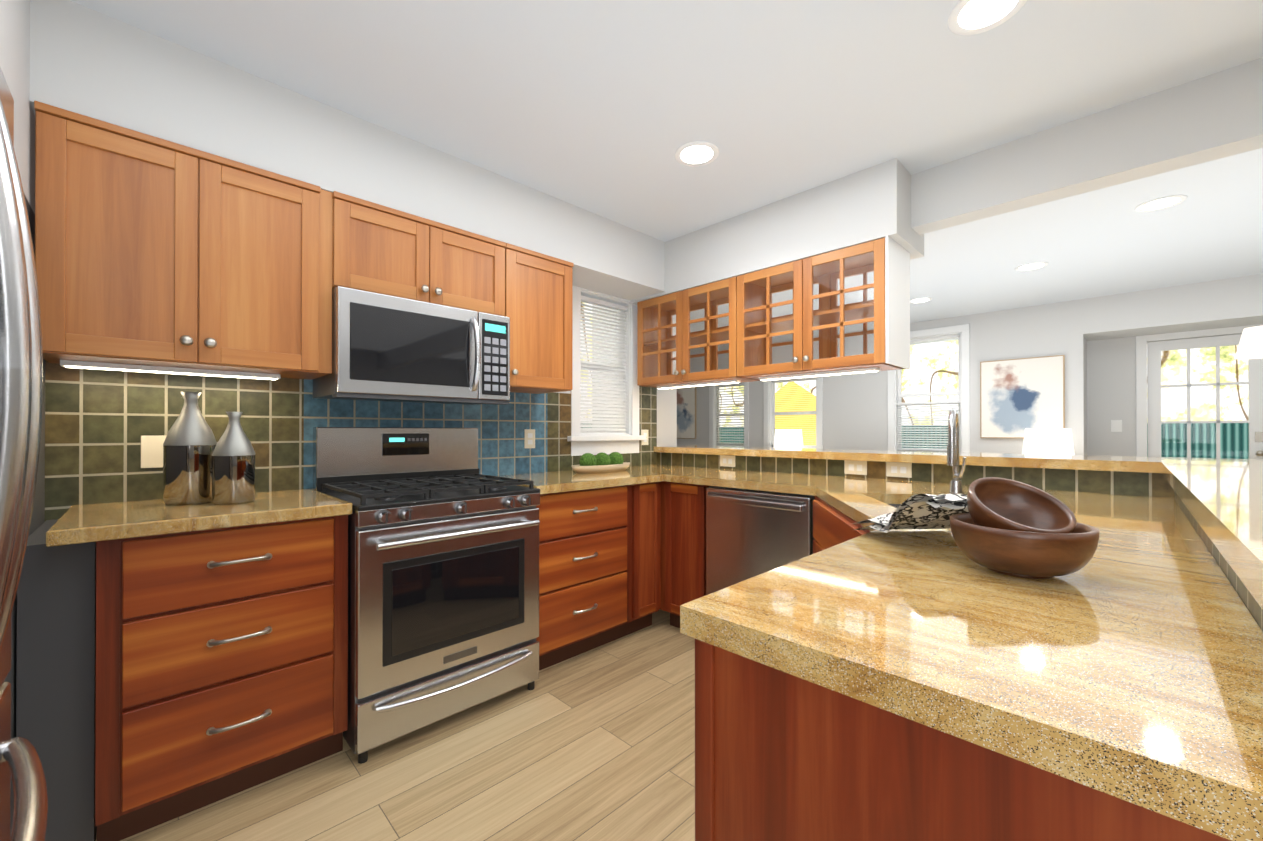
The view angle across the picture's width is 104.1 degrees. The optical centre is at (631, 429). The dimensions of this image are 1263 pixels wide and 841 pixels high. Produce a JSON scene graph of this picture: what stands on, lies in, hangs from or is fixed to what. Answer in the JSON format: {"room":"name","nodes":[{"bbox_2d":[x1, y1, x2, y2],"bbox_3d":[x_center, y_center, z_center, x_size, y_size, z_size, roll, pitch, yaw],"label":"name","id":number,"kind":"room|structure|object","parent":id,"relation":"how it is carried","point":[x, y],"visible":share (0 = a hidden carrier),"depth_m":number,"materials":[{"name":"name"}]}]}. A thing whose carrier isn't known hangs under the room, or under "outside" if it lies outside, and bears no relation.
{"room":"kitchen","nodes":[
{"label":"kitchen","id":0,"kind":"room"},
{"bbox_2d":[0,0,44,836],"bbox_3d":[-1.866,-0.050,0.992,0.785,2.460,1.100,0,0,-45],"label":"wall","id":1,"kind":"structure","parent":0,"point":[15,41],"depth_m":1.32,"materials":[{"name":"grey"}]},
{"bbox_2d":[29,0,664,300],"bbox_3d":[-0.874,-1.107,2.503,2.745,0.335,0.350,0,0,-45],"label":"wall","id":2,"kind":"structure","parent":0,"point":[88,62],"depth_m":1.87,"materials":[{"name":"white paint"}]},
{"bbox_2d":[96,609,694,840],"bbox_3d":[1.899,1.218,3.019,9.300,0.060,10.700,0,0,-45],"label":"floor","id":3,"kind":"structure","parent":0,"point":[596,744],"depth_m":1.68,"materials":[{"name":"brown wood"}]},
{"bbox_2d":[0,67,47,840],"bbox_3d":[-1.073,0.282,0.326,0.878,1.790,0.914,0,0,-45],"label":"refrigerator","id":4,"kind":"object","parent":3,"relation":"on","point":[21,374],"visible":1,"depth_m":0.64,"materials":[{"name":"grey metal"}]},
{"bbox_2d":[16,515,347,840],"bbox_3d":[-1.472,0.744,1.692,0.755,0.878,0.622,0,0,-45],"label":"base cabinet","id":5,"kind":"object","parent":3,"relation":"on","point":[163,678],"visible":0.98,"depth_m":1.45,"materials":[{"name":"brown wood"}]},
{"bbox_2d":[46,489,352,546],"bbox_3d":[-1.454,0.281,1.716,0.702,0.040,0.622,0,0,-45],"label":"countertop","id":6,"kind":"structure","parent":5,"relation":"on","point":[78,524],"depth_m":1.54,"materials":[{"name":"stone"}]},
{"bbox_2d":[163,392,216,504],"bbox_3d":[-1.571,0.064,1.756,0.144,0.392,0.144,0,0,-45],"label":"vase","id":7,"kind":"object","parent":6,"relation":"on","point":[189,444],"visible":0.96,"depth_m":1.71,"materials":[{"name":"grey metal"}]},
{"bbox_2d":[212,412,254,504],"bbox_3d":[-1.417,0.099,1.756,0.120,0.322,0.120,0,0,-45],"label":"vase","id":8,"kind":"object","parent":6,"relation":"on","point":[233,468],"visible":1,"depth_m":1.72,"materials":[{"name":"grey metal"}]},
{"bbox_2d":[313,427,539,763],"bbox_3d":[-0.894,0.587,2.194,0.756,1.195,0.722,0,0,-45],"label":"range","id":9,"kind":"object","parent":3,"relation":"on","point":[443,578],"visible":1,"depth_m":1.98,"materials":[{"name":"silver metal"}]},
{"bbox_2d":[536,482,660,670],"bbox_3d":[-0.335,0.748,2.815,0.898,0.878,0.622,0,0,-45],"label":"base cabinet","id":10,"kind":"object","parent":3,"relation":"on","point":[599,566],"visible":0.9,"depth_m":2.59,"materials":[{"name":"brown wood"}]},
{"bbox_2d":[495,468,658,493],"bbox_3d":[-0.354,0.285,2.803,0.855,0.040,0.622,0,0,-45],"label":"countertop","id":11,"kind":"structure","parent":10,"relation":"on","point":[570,480],"depth_m":2.70,"materials":[{"name":"stone"}]},
{"bbox_2d":[572,452,629,472],"bbox_3d":[-0.186,0.206,3.114,0.470,0.119,0.174,0,0,-45],"label":"tray","id":12,"kind":"object","parent":11,"relation":"on","point":[600,462],"visible":1,"depth_m":3.05,"materials":[{"name":"beige wood"}]},
{"bbox_2d":[659,481,708,627],"bbox_3d":[0.297,0.750,3.245,0.595,0.878,0.900,0,0,-45],"label":"base cabinet","id":13,"kind":"object","parent":3,"relation":"on","point":[683,543],"visible":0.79,"depth_m":2.84,"materials":[{"name":"brown wood"}]},
{"bbox_2d":[706,486,814,594],"bbox_3d":[0.815,0.751,2.683,0.618,0.872,0.598,0,0,-45],"label":"dishwasher","id":14,"kind":"object","parent":3,"relation":"on","point":[751,533],"visible":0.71,"depth_m":2.49,"materials":[{"name":"silver metal"}]},
{"bbox_2d":[813,496,870,553],"bbox_3d":[0.889,0.744,1.791,0.354,0.878,0.925,0,0,10],"label":"base cabinet","id":15,"kind":"object","parent":3,"relation":"on","point":[832,526],"visible":0.15,"depth_m":1.89,"materials":[{"name":"brown wood"}]},
{"bbox_2d":[628,464,1182,511],"bbox_3d":[0.902,0.284,2.602,0.649,0.040,2.671,0,0,-45],"label":"countertop","id":16,"kind":"structure","parent":15,"relation":"on","point":[731,478],"depth_m":2.44,"materials":[{"name":"stone"}]},
{"bbox_2d":[947,408,966,492],"bbox_3d":[1.300,0.088,1.980,0.191,0.346,0.076,0,0,-45],"label":"faucet","id":17,"kind":"object","parent":16,"relation":"on","point":[955,485],"visible":1,"depth_m":1.96,"materials":[{"name":"silver metal"}]},
{"bbox_2d":[680,484,1262,840],"bbox_3d":[0.649,0.279,1.264,1.590,0.040,1.124,0,0,-45],"label":"countertop","id":18,"kind":"structure","parent":15,"relation":"on","point":[1125,662],"depth_m":0.59,"materials":[{"name":"stone"}]},
{"bbox_2d":[888,504,900,507],"bbox_3d":[1.086,0.392,1.726,0.370,0.181,0.510,0,0,10],"label":"sink basin","id":19,"kind":"object","parent":18,"relation":"in","point":[896,505],"depth_m":1.99,"materials":[{"name":"silver metal"}]},
{"bbox_2d":[851,494,968,532],"bbox_3d":[0.688,0.194,1.126,0.250,0.124,0.270,0,0,-3],"label":"cloth napkin","id":20,"kind":"object","parent":18,"relation":"on","point":[922,511],"visible":0.75,"depth_m":1.06,"materials":[{"name":"multicoloured fabric"}]},
{"bbox_2d":[949,513,1099,578],"bbox_3d":[0.702,0.213,0.891,0.212,0.088,0.212,0,0,-45],"label":"bowl","id":21,"kind":"object","parent":18,"relation":"on","point":[1031,555],"visible":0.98,"depth_m":0.82,"materials":[{"name":"brown wood"}]},
{"bbox_2d":[967,477,1076,533],"bbox_3d":[0.701,0.151,0.892,0.156,0.117,0.155,0,0,-45],"label":"bowl","id":22,"kind":"object","parent":21,"relation":"in","point":[1001,503],"visible":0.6,"depth_m":0.92,"materials":[{"name":"brown wood"}]},
{"bbox_2d":[695,639,1230,840],"bbox_3d":[0.623,0.740,0.755,0.821,0.878,0.684,0,0,-45],"label":"base cabinet","id":23,"kind":"object","parent":3,"relation":"on","point":[781,755],"visible":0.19,"depth_m":0.56,"materials":[{"name":"brown wood"}]},
{"bbox_3d":[2.114,0.902,6.745,0.420,0.600,1.100,0,0,-45],"label":"sideboard","id":24,"kind":"object","parent":3,"relation":"on","visible":0},
{"bbox_2d":[774,429,802,447],"bbox_3d":[2.135,0.301,6.698,0.390,0.600,0.390,0,0,-45],"label":"table lamp","id":25,"kind":"object","parent":24,"relation":"on","point":[788,438],"visible":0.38,"depth_m":6.54,"materials":[{"name":"white fabric"}]},
{"bbox_3d":[3.923,0.895,4.913,0.420,0.600,0.750,0,0,-45],"label":"sideboard","id":26,"kind":"object","parent":3,"relation":"on","visible":0},
{"bbox_2d":[1022,429,1073,454],"bbox_3d":[4.035,0.294,4.774,0.390,0.600,0.390,0,0,-45],"label":"table lamp","id":27,"kind":"object","parent":26,"relation":"on","point":[1050,441],"visible":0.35,"depth_m":4.63,"materials":[{"name":"white fabric"}]},
{"bbox_2d":[592,305,616,427],"bbox_3d":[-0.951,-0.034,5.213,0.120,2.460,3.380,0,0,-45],"label":"window blind","id":28,"kind":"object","parent":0,"point":[604,359],"depth_m":4.41,"materials":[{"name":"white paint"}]},
{"bbox_2d":[553,290,676,445],"bbox_3d":[-1.169,-0.044,2.538,4.190,2.460,0.120,0,0,-45],"label":"wall","id":29,"kind":"structure","parent":0,"point":[666,417],"depth_m":3.89,"materials":[{"name":"white paint"}]},
{"bbox_2d":[34,101,331,379],"bbox_3d":[-1.554,-0.571,1.788,0.755,0.740,0.379,0,0,-45],"label":"upper cabinet","id":30,"kind":"object","parent":29,"relation":"attached to","point":[153,254],"visible":1,"depth_m":1.62,"materials":[{"name":"brown wood"}]},
{"bbox_2d":[45,360,656,520],"bbox_3d":[-0.890,-0.008,2.721,3.035,0.670,0.012,0,0,-45],"label":"backsplash","id":31,"kind":"structure","parent":29,"relation":"attached to","point":[99,424],"depth_m":2.04,"materials":[{"name":"tile"}]},
{"bbox_2d":[141,435,166,467],"bbox_3d":[-1.772,0.083,1.831,0.075,0.120,0.012,0,0,-45],"label":"light switch","id":32,"kind":"object","parent":31,"relation":"attached to","point":[151,451],"visible":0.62,"depth_m":1.83,"materials":[{"name":"beige plastic"}]},
{"bbox_2d":[524,429,534,447],"bbox_3d":[-0.614,0.058,2.979,0.075,0.115,0.006,0,0,-45],"label":"electrical outlet","id":33,"kind":"object","parent":31,"relation":"attached to","point":[529,438],"visible":1,"depth_m":2.98,"materials":[{"name":"beige plastic"}]},
{"bbox_2d":[641,430,647,444],"bbox_3d":[0.101,0.060,3.685,0.075,0.115,0.006,0,0,-45],"label":"electrical outlet","id":34,"kind":"object","parent":31,"relation":"attached to","point":[645,433],"visible":0.85,"depth_m":3.69,"materials":[{"name":"beige plastic"}]},
{"bbox_2d":[332,191,505,315],"bbox_3d":[-1.014,-0.752,2.321,0.762,0.374,0.379,0,0,-45],"label":"upper cabinet","id":35,"kind":"object","parent":29,"relation":"attached to","point":[380,249],"visible":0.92,"depth_m":2.16,"materials":[{"name":"brown wood"}]},
{"bbox_2d":[313,286,509,404],"bbox_3d":[-0.987,-0.340,2.291,0.756,0.430,0.458,0,0,-45],"label":"microwave","id":36,"kind":"object","parent":35,"relation":"attached to","point":[391,348],"visible":1,"depth_m":2.11,"materials":[{"name":"silver metal"}]},
{"bbox_2d":[504,243,573,393],"bbox_3d":[-0.591,-0.578,2.739,0.426,0.719,0.379,0,0,-45],"label":"upper cabinet","id":37,"kind":"object","parent":29,"relation":"attached to","point":[539,300],"visible":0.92,"depth_m":2.63,"materials":[{"name":"brown wood"}]},
{"bbox_2d":[567,286,645,455],"bbox_3d":[-0.200,-0.413,3.458,0.690,1.175,0.175,0,0,-45],"label":"kitchen window","id":38,"kind":"structure","parent":29,"relation":"in","point":[622,436],"depth_m":3.46,"materials":[{"name":"white"}]},
{"bbox_2d":[70,0,1262,353],"bbox_3d":[1.899,-1.302,3.029,9.300,0.060,10.700,0,0,-45],"label":"ceiling","id":39,"kind":"structure","parent":0,"point":[604,108],"depth_m":1.88,"materials":[{"name":"white paint"}]},
{"bbox_2d":[675,141,718,166],"bbox_3d":[0.302,-1.272,2.281,0.204,0.006,0.204,0,0,-45],"label":"recessed light","id":40,"kind":"object","parent":39,"relation":"in","point":[696,153],"visible":1,"depth_m":2.27,"materials":[{"name":"white"}]},
{"bbox_2d":[910,297,931,302],"bbox_3d":[2.828,-1.262,4.825,0.204,0.006,0.204,0,0,-45],"label":"recessed light","id":41,"kind":"object","parent":39,"relation":"in","point":[921,300],"visible":0.88,"depth_m":4.82,"materials":[{"name":"white"}]},
{"bbox_2d":[948,0,1026,34],"bbox_3d":[1.079,-1.275,1.492,0.204,0.006,0.204,0,0,-45],"label":"recessed light","id":42,"kind":"object","parent":39,"relation":"in","point":[970,17],"visible":1,"depth_m":1.51,"materials":[{"name":"white"}]},
{"bbox_2d":[1015,262,1047,270],"bbox_3d":[3.114,-1.266,3.834,0.204,0.006,0.204,0,0,-45],"label":"recessed light","id":43,"kind":"object","parent":39,"relation":"in","point":[1031,266],"visible":1,"depth_m":3.83,"materials":[{"name":"white"}]},
{"bbox_2d":[911,57,1262,234],"bbox_3d":[3.274,-1.149,0.661,0.130,0.265,5.200,0,0,-45],"label":"ceiling beam","id":44,"kind":"structure","parent":39,"relation":"attached to","point":[1214,116],"depth_m":1.98,"materials":[{"name":"white paint"}]},
{"bbox_2d":[1134,195,1187,211],"bbox_3d":[2.980,-1.270,2.774,0.204,0.006,0.204,0,0,-45],"label":"recessed light","id":45,"kind":"object","parent":39,"relation":"in","point":[1160,203],"visible":0.98,"depth_m":2.77,"materials":[{"name":"white"}]},
{"bbox_2d":[1235,326,1262,358],"bbox_3d":[4.035,-0.784,2.813,0.778,0.977,0.752,0,0,-45],"label":"floor lamp","id":46,"kind":"object","parent":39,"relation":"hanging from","point":[1250,346],"visible":1,"depth_m":2.99,"materials":[{"name":"white fabric"}]},
{"bbox_2d":[629,158,923,304],"bbox_3d":[0.768,-1.094,3.106,0.440,0.355,1.800,0,0,-45],"label":"soffit","id":47,"kind":"structure","parent":0,"point":[872,203],"depth_m":2.65,"materials":[{"name":"white paint"}]},
{"bbox_2d":[637,274,769,388],"bbox_3d":[0.468,-0.613,3.330,0.330,0.604,0.885,0,0,-45],"label":"upper cabinet","id":48,"kind":"object","parent":47,"relation":"hanging from","point":[656,341],"depth_m":3.27,"materials":[{"name":"brown wood"}]},
{"bbox_2d":[745,236,909,379],"bbox_3d":[1.019,-0.616,2.771,0.330,0.604,0.897,0,0,-45],"label":"upper cabinet","id":49,"kind":"object","parent":47,"relation":"hanging from","point":[747,334],"depth_m":2.63,"materials":[{"name":"brown wood"}]},
{"bbox_2d":[657,452,1173,497],"bbox_3d":[1.218,0.680,2.836,0.130,1.015,2.805,0,0,-45],"label":"tile backsplash","id":50,"kind":"structure","parent":0,"point":[1133,483],"depth_m":2.34,"materials":[{"name":"tile"}]},
{"bbox_2d":[720,455,734,466],"bbox_3d":[0.647,0.214,3.318,0.006,0.075,0.120,0,0,-45],"label":"electrical outlet","id":51,"kind":"object","parent":50,"relation":"attached to","point":[727,460],"visible":1,"depth_m":3.32,"materials":[{"name":"beige plastic"}]},
{"bbox_2d":[844,460,866,474],"bbox_3d":[1.238,0.212,2.721,0.006,0.075,0.120,0,0,-45],"label":"electrical outlet","id":52,"kind":"object","parent":50,"relation":"attached to","point":[856,467],"visible":1,"depth_m":2.72,"materials":[{"name":"beige plastic"}]},
{"bbox_2d":[886,462,911,477],"bbox_3d":[1.392,0.211,2.564,0.006,0.075,0.120,0,0,-45],"label":"electrical outlet","id":53,"kind":"object","parent":50,"relation":"attached to","point":[894,469],"visible":1,"depth_m":2.56,"materials":[{"name":"beige plastic"}]},
{"bbox_2d":[654,445,1262,608],"bbox_3d":[0.656,0.147,2.076,2.680,0.042,3.100,0,0,-45],"label":"bar","id":54,"kind":"object","parent":50,"relation":"on","point":[1222,500],"visible":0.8,"depth_m":1.45,"materials":[{"name":"beige stone"}]},
{"bbox_2d":[677,274,1262,454],"bbox_3d":[4.077,-0.034,5.174,0.120,2.460,10.500,0,0,-45],"label":"wall","id":55,"kind":"structure","parent":0,"point":[855,411],"depth_m":5.13,"materials":[{"name":"white paint"}]},
{"bbox_2d":[677,386,696,438],"bbox_3d":[0.886,-0.292,8.293,0.035,0.900,0.500,0,0,-45],"label":"picture","id":56,"kind":"object","parent":55,"relation":"attached to","point":[686,412],"visible":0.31,"depth_m":8.22,"materials":[{"name":"beige paper"}]},
{"bbox_2d":[709,382,748,446],"bbox_3d":[1.552,-0.229,7.717,0.140,1.160,0.725,0,0,-45],"label":"window","id":57,"kind":"structure","parent":55,"relation":"in","point":[714,427],"depth_m":7.74,"materials":[{"name":"white"}]},
{"bbox_2d":[764,376,822,448],"bbox_3d":[2.295,-0.227,6.964,0.140,1.150,0.880,0,0,-45],"label":"window","id":58,"kind":"structure","parent":55,"relation":"in","point":[770,413],"depth_m":7.07,"materials":[{"name":"white"}]},
{"bbox_2d":[888,324,969,451],"bbox_3d":[3.476,-0.409,5.770,0.140,1.505,0.840,0,0,-45],"label":"window","id":59,"kind":"structure","parent":55,"relation":"in","point":[896,404],"depth_m":5.72,"materials":[{"name":"white"}]},
{"bbox_2d":[980,355,1064,438],"bbox_3d":[4.034,-0.319,5.105,0.035,0.830,0.690,0,0,-45],"label":"picture","id":60,"kind":"object","parent":55,"relation":"attached to","point":[1019,396],"visible":0.83,"depth_m":5.09,"materials":[{"name":"white paper"}]},
{"bbox_2d":[1084,317,1262,456],"bbox_3d":[6.293,0.089,3.406,0.550,2.200,4.870,0,0,-45],"label":"wall","id":61,"kind":"structure","parent":0,"point":[1109,377],"depth_m":5.01,"materials":[{"name":"white paint"}]},
{"bbox_2d":[1111,420,1121,431],"bbox_3d":[4.929,-0.034,5.004,0.006,0.120,0.080,0,0,-45],"label":"switch plate","id":62,"kind":"object","parent":61,"relation":"attached to","point":[1116,425],"visible":1,"depth_m":5.00,"materials":[{"name":"white plastic"}]},
{"bbox_2d":[1136,324,1262,459],"bbox_3d":[5.609,0.126,4.347,0.131,2.135,1.610,0,0,-45],"label":"door frame","id":63,"kind":"structure","parent":61,"relation":"attached to","point":[1149,386],"depth_m":4.69,"materials":[{"name":"white"}]},
{"bbox_2d":[1174,491,1262,631],"bbox_3d":[1.328,0.673,1.059,2.210,1.015,0.120,0,0,-45],"label":"wall","id":64,"kind":"structure","parent":0,"point":[1253,607],"depth_m":0.84,"materials":[{"name":"tile"}]},
{"label":"outside","id":65,"kind":"structure","parent":0,"visible":0},
{"bbox_2d":[581,302,591,427],"bbox_3d":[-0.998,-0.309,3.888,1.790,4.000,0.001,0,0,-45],"label":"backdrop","id":66,"kind":"structure","parent":65,"point":[585,356],"depth_m":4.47,"materials":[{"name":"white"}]},
{"bbox_2d":[720,340,1248,458],"bbox_3d":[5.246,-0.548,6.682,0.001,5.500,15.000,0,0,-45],"label":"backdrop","id":67,"kind":"structure","parent":65,"point":[944,361],"depth_m":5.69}
]}

